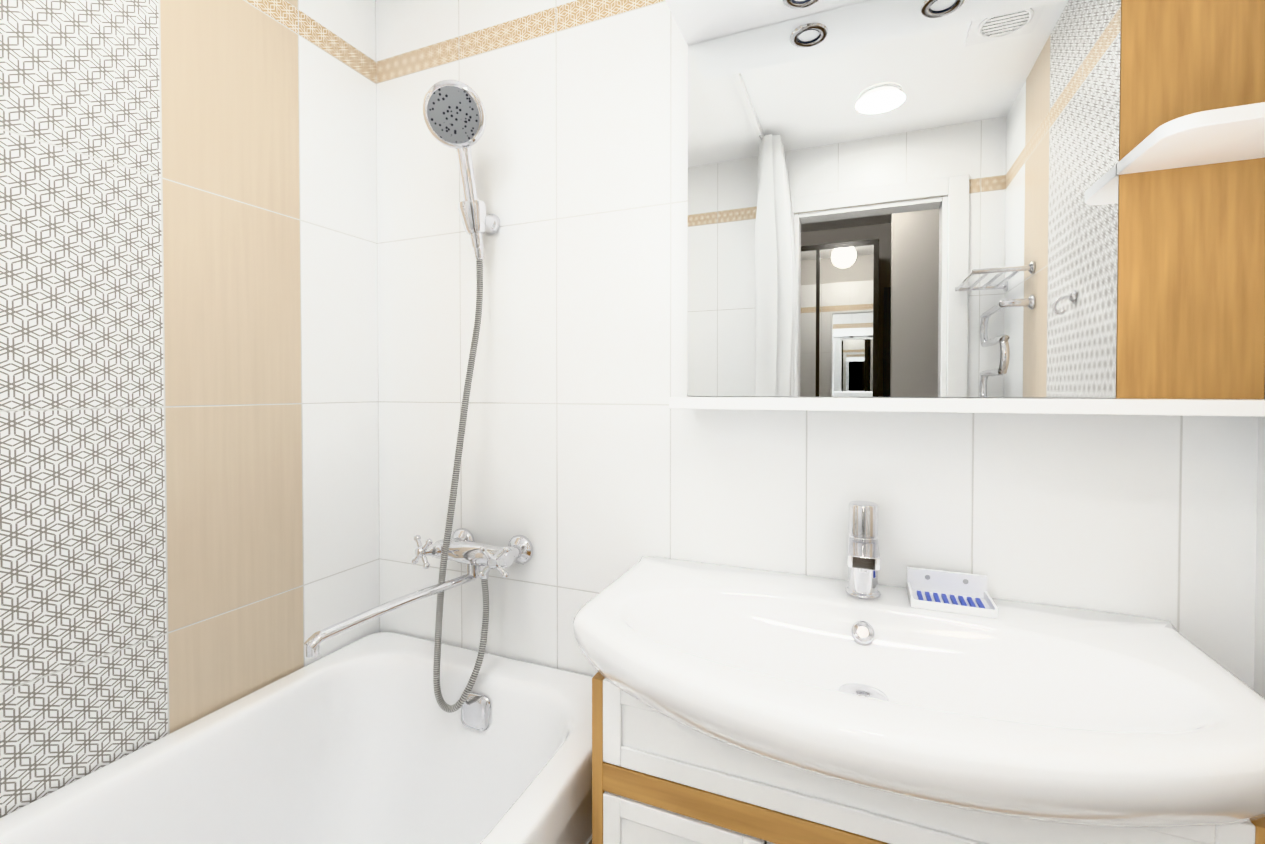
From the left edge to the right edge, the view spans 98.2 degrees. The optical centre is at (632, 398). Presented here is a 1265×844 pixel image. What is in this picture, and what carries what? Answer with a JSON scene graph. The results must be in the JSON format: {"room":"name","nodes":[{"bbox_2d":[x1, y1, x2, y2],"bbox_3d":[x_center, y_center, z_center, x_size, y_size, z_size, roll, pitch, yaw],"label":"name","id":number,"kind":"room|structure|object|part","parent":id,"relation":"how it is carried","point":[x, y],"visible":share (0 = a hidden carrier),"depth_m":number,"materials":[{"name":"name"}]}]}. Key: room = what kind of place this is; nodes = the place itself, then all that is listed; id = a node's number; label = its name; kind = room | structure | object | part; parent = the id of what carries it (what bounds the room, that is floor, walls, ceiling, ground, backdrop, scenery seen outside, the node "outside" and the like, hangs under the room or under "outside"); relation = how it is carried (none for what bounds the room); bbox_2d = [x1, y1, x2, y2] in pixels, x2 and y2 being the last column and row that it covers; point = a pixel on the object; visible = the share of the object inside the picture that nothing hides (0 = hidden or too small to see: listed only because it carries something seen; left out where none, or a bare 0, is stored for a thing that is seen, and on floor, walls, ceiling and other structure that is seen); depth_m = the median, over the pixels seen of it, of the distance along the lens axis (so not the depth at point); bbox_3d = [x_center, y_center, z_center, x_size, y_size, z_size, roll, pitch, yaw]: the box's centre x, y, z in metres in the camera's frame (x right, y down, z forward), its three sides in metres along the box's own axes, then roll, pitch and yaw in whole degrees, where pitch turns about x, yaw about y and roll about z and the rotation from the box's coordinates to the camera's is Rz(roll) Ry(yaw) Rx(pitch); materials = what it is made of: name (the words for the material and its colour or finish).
{"room":"bathroom","nodes":[
{"label":"bathroom","id":0,"kind":"room"},
{"bbox_2d":[0,0,379,817],"bbox_3d":[-0.978,0.069,0.718,0.100,2.255,1.500,0,1,22],"label":"wall","id":1,"kind":"structure","parent":0,"point":[188,388],"depth_m":0.98,"materials":[{"name":"tile"}]},
{"bbox_2d":[375,0,1257,688],"bbox_3d":[0.133,0.063,1.124,1.842,2.255,0.100,0,1,22],"label":"wall","id":2,"kind":"structure","parent":0,"point":[591,464],"depth_m":1.13,"materials":[{"name":"tile"}]},
{"bbox_2d":[304,80,532,712],"bbox_3d":[-0.404,0.005,1.065,0.252,1.296,0.416,0,1,22],"label":"shower mixer","id":3,"kind":"object","parent":2,"relation":"attached to","point":[454,115],"visible":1,"depth_m":1.16,"materials":[{"name":"silver metal"}]},
{"bbox_2d":[665,0,1264,416],"bbox_3d":[0.457,-0.372,0.835,0.818,0.783,0.170,0,1,22],"label":"upper cabinet","id":4,"kind":"object","parent":2,"relation":"attached to","point":[1003,206],"visible":1,"depth_m":0.87,"materials":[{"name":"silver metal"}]},
{"bbox_2d":[687,0,1120,397],"bbox_3d":[0.410,-0.338,0.930,0.656,0.671,0.004,0,1,22],"label":"mirror","id":5,"kind":"object","parent":4,"relation":"on","point":[887,198],"depth_m":0.91,"materials":[{"name":"clear glass"}]},
{"bbox_2d":[669,397,1264,416],"bbox_3d":[0.465,0.009,0.860,0.818,0.020,0.128,0,1,22],"label":"shelf","id":6,"kind":"object","parent":4,"relation":"attached to","point":[1176,406],"depth_m":0.78,"materials":[{"name":"white laminate"}]},
{"bbox_2d":[1117,102,1264,174],"bbox_3d":[0.756,-0.335,0.702,0.164,0.018,0.152,0,1,22],"label":"shelf","id":7,"kind":"object","parent":4,"relation":"attached to","point":[1228,139],"depth_m":0.71,"materials":[{"name":"white laminate"}]},
{"bbox_2d":[1254,385,1264,697],"bbox_3d":[0.632,0.079,0.052,0.100,2.255,1.500,0,1,22],"label":"wall","id":8,"kind":"structure","parent":0,"point":[1259,668],"depth_m":0.76,"materials":[{"name":"tile"}]},
{"bbox_3d":[-0.173,1.251,0.403,1.842,0.100,1.700,0,1,22],"label":"floor","id":9,"kind":"structure","parent":0,"visible":0},
{"bbox_2d":[0,632,592,843],"bbox_3d":[-0.598,0.896,0.573,0.716,0.605,1.494,0,1,22],"label":"bathtub","id":10,"kind":"object","parent":9,"relation":"on","point":[366,740],"visible":0.81,"depth_m":1.11,"materials":[{"name":"white ceramic"}]},
{"bbox_3d":[-0.286,0.927,0.445,0.018,0.547,1.492,0,1,22],"label":"panel","id":11,"kind":"part","parent":10,"relation":"part of","materials":[{"name":"white plastic"}]},
{"bbox_2d":[592,672,1264,843],"bbox_3d":[0.340,0.809,0.816,0.760,0.771,0.325,0,1,22],"label":"bathroom vanity","id":12,"kind":"object","parent":9,"relation":"on","point":[658,778],"visible":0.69,"depth_m":0.75,"materials":[{"name":"white laminate"}]},
{"bbox_2d":[573,556,1264,827],"bbox_3d":[0.316,0.387,0.751,0.826,0.129,0.451,0,1,22],"label":"sink","id":13,"kind":"object","parent":12,"relation":"in","point":[1042,712],"visible":1,"depth_m":0.67,"materials":[{"name":"white ceramic"}]},
{"bbox_2d":[846,501,880,599],"bbox_3d":[0.364,0.246,0.864,0.053,0.150,0.159,0,1,22],"label":"faucet","id":14,"kind":"object","parent":13,"relation":"on","point":[863,559],"visible":1,"depth_m":0.88,"materials":[{"name":"silver metal"}]},
{"bbox_2d":[907,567,997,618],"bbox_3d":[0.496,0.302,0.859,0.114,0.040,0.076,0,1,22],"label":"soap dish","id":15,"kind":"object","parent":13,"relation":"on","point":[952,592],"visible":1,"depth_m":0.88,"materials":[{"name":"white plastic"}]}
]}

